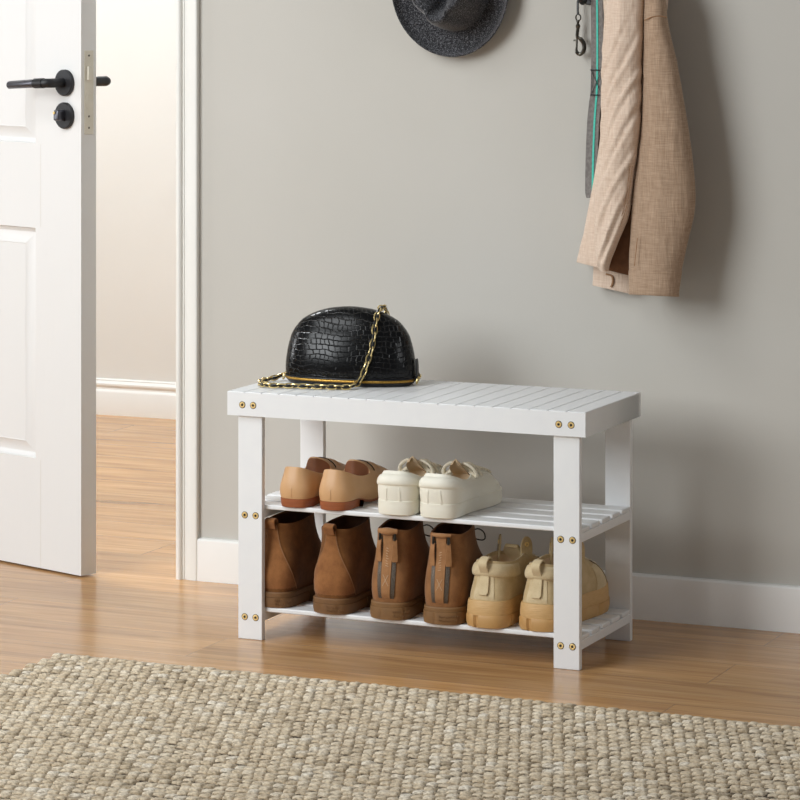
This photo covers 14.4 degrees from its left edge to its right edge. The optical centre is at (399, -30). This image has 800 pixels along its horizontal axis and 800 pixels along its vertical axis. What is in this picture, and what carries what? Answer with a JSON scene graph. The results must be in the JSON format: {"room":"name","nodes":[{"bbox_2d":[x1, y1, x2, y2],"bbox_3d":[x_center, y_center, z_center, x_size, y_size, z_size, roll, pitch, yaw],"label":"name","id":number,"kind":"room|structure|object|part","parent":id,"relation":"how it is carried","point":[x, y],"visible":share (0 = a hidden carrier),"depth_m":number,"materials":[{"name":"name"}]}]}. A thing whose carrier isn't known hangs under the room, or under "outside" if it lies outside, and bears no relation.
{"room":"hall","nodes":[
{"label":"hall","id":0,"kind":"room"},
{"bbox_2d":[96,0,175,381],"bbox_3d":[0.425,-0.085,8.175,7.800,2.600,0.100,0,0,24],"label":"wall","id":1,"kind":"structure","parent":0,"point":[136,39],"depth_m":8.63,"materials":[{"name":"white paint"}]},
{"bbox_2d":[96,378,175,418],"bbox_3d":[0.402,1.166,8.122,7.800,0.098,0.016,0,0,24],"label":"baseboard","id":2,"kind":"structure","parent":1,"relation":"attached to","point":[117,397],"depth_m":8.61,"materials":[{"name":"white paint"}]},
{"bbox_2d":[265,526,296,588],"bbox_3d":[-0.229,1.067,5.760,0.077,0.118,0.045,0,0,28],"label":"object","id":3,"kind":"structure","parent":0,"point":[278,575],"depth_m":5.74,"materials":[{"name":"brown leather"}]},
{"bbox_2d":[314,532,354,595],"bbox_3d":[-0.122,1.067,5.700,0.077,0.118,0.045,0,0,25],"label":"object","id":4,"kind":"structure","parent":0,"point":[331,577],"depth_m":5.68,"materials":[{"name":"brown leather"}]},
{"bbox_2d":[0,414,799,726],"bbox_3d":[-1.080,1.240,4.760,7.800,0.050,7.565,0,0,24],"label":"floor","id":5,"kind":"structure","parent":0,"point":[134,606],"depth_m":5.74,"materials":[{"name":"brown wood"}]},
{"bbox_2d":[0,653,799,799],"bbox_3d":[0.033,1.208,4.613,1.965,0.012,1.312,0,0,24],"label":"woven rug","id":6,"kind":"object","parent":5,"relation":"on","point":[73,727],"visible":1,"depth_m":4.93,"materials":[{"name":"fabric"}]},
{"bbox_2d":[227,377,640,669],"bbox_3d":[0.061,0.990,5.745,0.694,0.450,0.291,0,0,24],"label":"bench","id":7,"kind":"object","parent":5,"relation":"on","point":[569,415],"visible":0.73,"depth_m":5.67,"materials":[{"name":"white paint"}]},
{"bbox_3d":[-0.270,1.010,5.748,0.048,0.410,0.012,0,0,24],"label":"leg","id":8,"kind":"part","parent":7,"relation":"part of","materials":[{"name":"white paint"}]},
{"bbox_3d":[-0.217,1.173,5.867,0.048,0.016,0.249,0,0,24],"label":"shelf rail","id":9,"kind":"part","parent":7,"relation":"part of","materials":[{"name":"white paint"}]},
{"bbox_3d":[-0.217,0.987,5.867,0.048,0.016,0.249,0,0,24],"label":"shelf rail","id":10,"kind":"part","parent":7,"relation":"part of","materials":[{"name":"white paint"}]},
{"bbox_2d":[265,511,320,607],"bbox_3d":[-0.178,1.076,5.860,0.092,0.162,0.273,0,0,28],"label":"boot","id":11,"kind":"object","parent":7,"relation":"on","point":[292,540],"visible":0.72,"depth_m":5.75,"materials":[{"name":"brown leather"}]},
{"bbox_2d":[280,457,344,507],"bbox_3d":[-0.146,0.931,5.828,0.075,0.079,0.262,0,0,24],"label":"loafer","id":12,"kind":"object","parent":7,"relation":"on","point":[299,487],"visible":0.77,"depth_m":5.72,"materials":[{"name":"leather"}]},
{"bbox_3d":[-0.165,1.010,5.987,0.048,0.410,0.012,0,0,24],"label":"leg","id":13,"kind":"part","parent":7,"relation":"part of","materials":[{"name":"white paint"}]},
{"bbox_2d":[258,305,420,389],"bbox_3d":[-0.112,0.691,5.837,0.294,0.147,0.171,0,0,16],"label":"handbag","id":14,"kind":"object","parent":7,"relation":"on","point":[341,347],"visible":1,"depth_m":5.82,"materials":[{"name":"black leather"}]},
{"bbox_3d":[-0.092,0.761,5.860,0.244,0.008,0.109,0,0,16],"label":"panel","id":15,"kind":"part","parent":14,"relation":"part of","materials":[{"name":"gold metal"}]},
{"bbox_2d":[313,515,375,614],"bbox_3d":[-0.073,1.076,5.801,0.092,0.162,0.274,0,0,25],"label":"boot","id":16,"kind":"object","parent":7,"relation":"on","point":[343,571],"visible":0.83,"depth_m":5.69,"materials":[{"name":"brown leather"}]},
{"bbox_2d":[319,459,387,510],"bbox_3d":[-0.072,0.931,5.796,0.075,0.079,0.262,0,0,24],"label":"loafer","id":17,"kind":"object","parent":7,"relation":"on","point":[349,488],"visible":0.86,"depth_m":5.69,"materials":[{"name":"leather"}]},
{"bbox_2d":[370,519,433,619],"bbox_3d":[0.024,1.075,5.758,0.094,0.164,0.275,0,0,22],"label":"boot","id":18,"kind":"object","parent":7,"relation":"on","point":[402,549],"visible":0.8,"depth_m":5.64,"materials":[{"name":"brown leather"}]},
{"bbox_3d":[-0.037,1.034,5.644,0.011,0.040,0.006,0,0,40],"label":"zip pull","id":19,"kind":"part","parent":18,"relation":"part of","materials":[{"name":"brown leather"}]},
{"bbox_3d":[-0.009,1.034,5.633,0.011,0.040,0.006,0,0,4],"label":"zip pull","id":20,"kind":"part","parent":18,"relation":"part of","materials":[{"name":"brown leather"}]},
{"bbox_2d":[377,456,445,515],"bbox_3d":[0.031,0.924,5.738,0.089,0.093,0.251,0,0,22],"label":"sneaker","id":21,"kind":"object","parent":7,"relation":"on","point":[398,491],"visible":0.76,"depth_m":5.63,"materials":[{"name":"beige leather"}]},
{"bbox_2d":[423,523,485,624],"bbox_3d":[0.118,1.075,5.716,0.094,0.164,0.276,0,0,20],"label":"boot","id":22,"kind":"object","parent":7,"relation":"on","point":[454,550],"visible":0.77,"depth_m":5.60,"materials":[{"name":"brown leather"}]},
{"bbox_3d":[0.058,1.034,5.601,0.011,0.040,0.006,0,0,38],"label":"zip pull","id":23,"kind":"part","parent":22,"relation":"part of","materials":[{"name":"brown leather"}]},
{"bbox_3d":[0.086,1.034,5.591,0.011,0.040,0.006,0,0,3],"label":"zip pull","id":24,"kind":"part","parent":22,"relation":"part of","materials":[{"name":"brown leather"}]},
{"bbox_2d":[419,459,501,518],"bbox_3d":[0.112,0.924,5.702,0.089,0.093,0.251,0,0,25],"label":"sneaker","id":25,"kind":"object","parent":7,"relation":"on","point":[465,488],"visible":1,"depth_m":5.62,"materials":[{"name":"beige leather"}]},
{"bbox_2d":[466,534,538,628],"bbox_3d":[0.201,1.086,5.679,0.103,0.143,0.272,0,0,27],"label":"trainer","id":26,"kind":"object","parent":7,"relation":"on","point":[499,582],"visible":0.72,"depth_m":5.57,"materials":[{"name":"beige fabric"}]},
{"bbox_2d":[519,537,609,631],"bbox_3d":[0.298,1.086,5.647,0.103,0.143,0.272,0,0,27],"label":"trainer","id":27,"kind":"object","parent":7,"relation":"on","point":[537,604],"visible":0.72,"depth_m":5.55,"materials":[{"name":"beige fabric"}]},
{"bbox_3d":[0.292,1.010,5.500,0.048,0.410,0.012,0,0,24],"label":"leg","id":28,"kind":"part","parent":7,"relation":"part of","materials":[{"name":"white paint"}]},
{"bbox_3d":[0.345,1.173,5.620,0.048,0.016,0.249,0,0,24],"label":"shelf rail","id":29,"kind":"part","parent":7,"relation":"part of","materials":[{"name":"white paint"}]},
{"bbox_3d":[0.345,0.987,5.620,0.048,0.016,0.249,0,0,24],"label":"shelf rail","id":30,"kind":"part","parent":7,"relation":"part of","materials":[{"name":"white paint"}]},
{"bbox_3d":[0.397,1.010,5.739,0.048,0.410,0.012,0,0,24],"label":"leg","id":31,"kind":"part","parent":7,"relation":"part of","materials":[{"name":"white paint"}]},
{"bbox_2d":[474,576,493,600],"bbox_3d":[0.149,1.085,5.569,0.040,0.050,0.014,0,0,27],"label":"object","id":32,"kind":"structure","parent":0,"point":[490,596],"depth_m":5.57,"materials":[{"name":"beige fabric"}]},
{"bbox_2d":[200,0,799,585],"bbox_3d":[-0.371,-0.085,6.368,7.800,2.600,0.140,0,0,24],"label":"wall","id":33,"kind":"structure","parent":0,"point":[345,160],"depth_m":6.04,"materials":[{"name":"beige paint"}]},
{"bbox_2d":[0,0,110,575],"bbox_3d":[-0.914,0.193,6.623,0.827,2.035,0.188,0,0,43],"label":"door","id":34,"kind":"structure","parent":33,"relation":"in","point":[49,81],"depth_m":6.39,"materials":[{"name":"white paint"}]},
{"bbox_3d":[-0.761,0.228,6.366,0.083,0.022,0.018,0,0,43],"label":"lever","id":35,"kind":"part","parent":34,"relation":"part of","materials":[{"name":"black metal"}]},
{"bbox_2d":[176,0,199,580],"bbox_3d":[-0.425,0.160,6.306,0.047,2.110,0.016,0,0,24],"label":"trim","id":36,"kind":"structure","parent":33,"relation":"attached to","point":[187,11],"depth_m":6.31,"materials":[{"name":"white paint"}]},
{"bbox_2d":[197,537,799,633],"bbox_3d":[1.383,1.173,5.512,3.900,0.085,0.012,0,0,24],"label":"baseboard","id":37,"kind":"structure","parent":33,"relation":"attached to","point":[663,598],"depth_m":5.87,"materials":[{"name":"white paint"}]},
{"bbox_2d":[579,0,590,4],"bbox_3d":[0.347,0.045,5.942,0.034,0.040,0.061,0,0,24],"label":"wall hook","id":38,"kind":"object","parent":33,"relation":"attached to","point":[582,2],"visible":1,"depth_m":5.94,"materials":[{"name":"black metal"}]},
{"bbox_3d":[0.346,0.044,5.941,0.014,0.040,0.058,0,0,24],"label":"hook arm","id":39,"kind":"part","parent":38,"relation":"part of","materials":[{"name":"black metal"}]},
{"bbox_2d":[573,0,603,197],"bbox_3d":[0.354,0.220,5.945,0.066,0.414,0.019,0,0,29],"label":"leash","id":40,"kind":"object","parent":38,"relation":"hanging from","point":[597,21],"visible":0.84,"depth_m":5.93,"materials":[{"name":"teal fabric"}]},
{"bbox_3d":[0.427,-0.065,5.907,0.034,0.040,0.061,0,0,24],"label":"wall hook","id":41,"kind":"object","parent":33,"relation":"attached to","visible":0},
{"bbox_2d":[577,0,695,296],"bbox_3d":[0.434,0.260,5.857,0.259,0.691,0.128,0,0,24],"label":"jacket","id":42,"kind":"object","parent":41,"relation":"hanging from","point":[640,214],"visible":1,"depth_m":5.80,"materials":[{"name":"beige fabric"}]},
{"bbox_2d":[526,579,546,603],"bbox_3d":[0.241,1.085,5.540,0.040,0.050,0.014,0,0,27],"label":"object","id":43,"kind":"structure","parent":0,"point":[543,600],"depth_m":5.54,"materials":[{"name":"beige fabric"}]},
{"bbox_3d":[0.082,-0.034,6.059,0.034,0.040,0.061,0,0,24],"label":"wall hook","id":44,"kind":"object","parent":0,"visible":0},
{"bbox_2d":[392,0,507,56],"bbox_3d":[0.086,0.029,6.026,0.246,0.272,0.101,0,0,24],"label":"hat","id":45,"kind":"object","parent":44,"relation":"hanging from","point":[447,28],"visible":1,"depth_m":6.04,"materials":[{"name":"grey fabric"}]}
]}

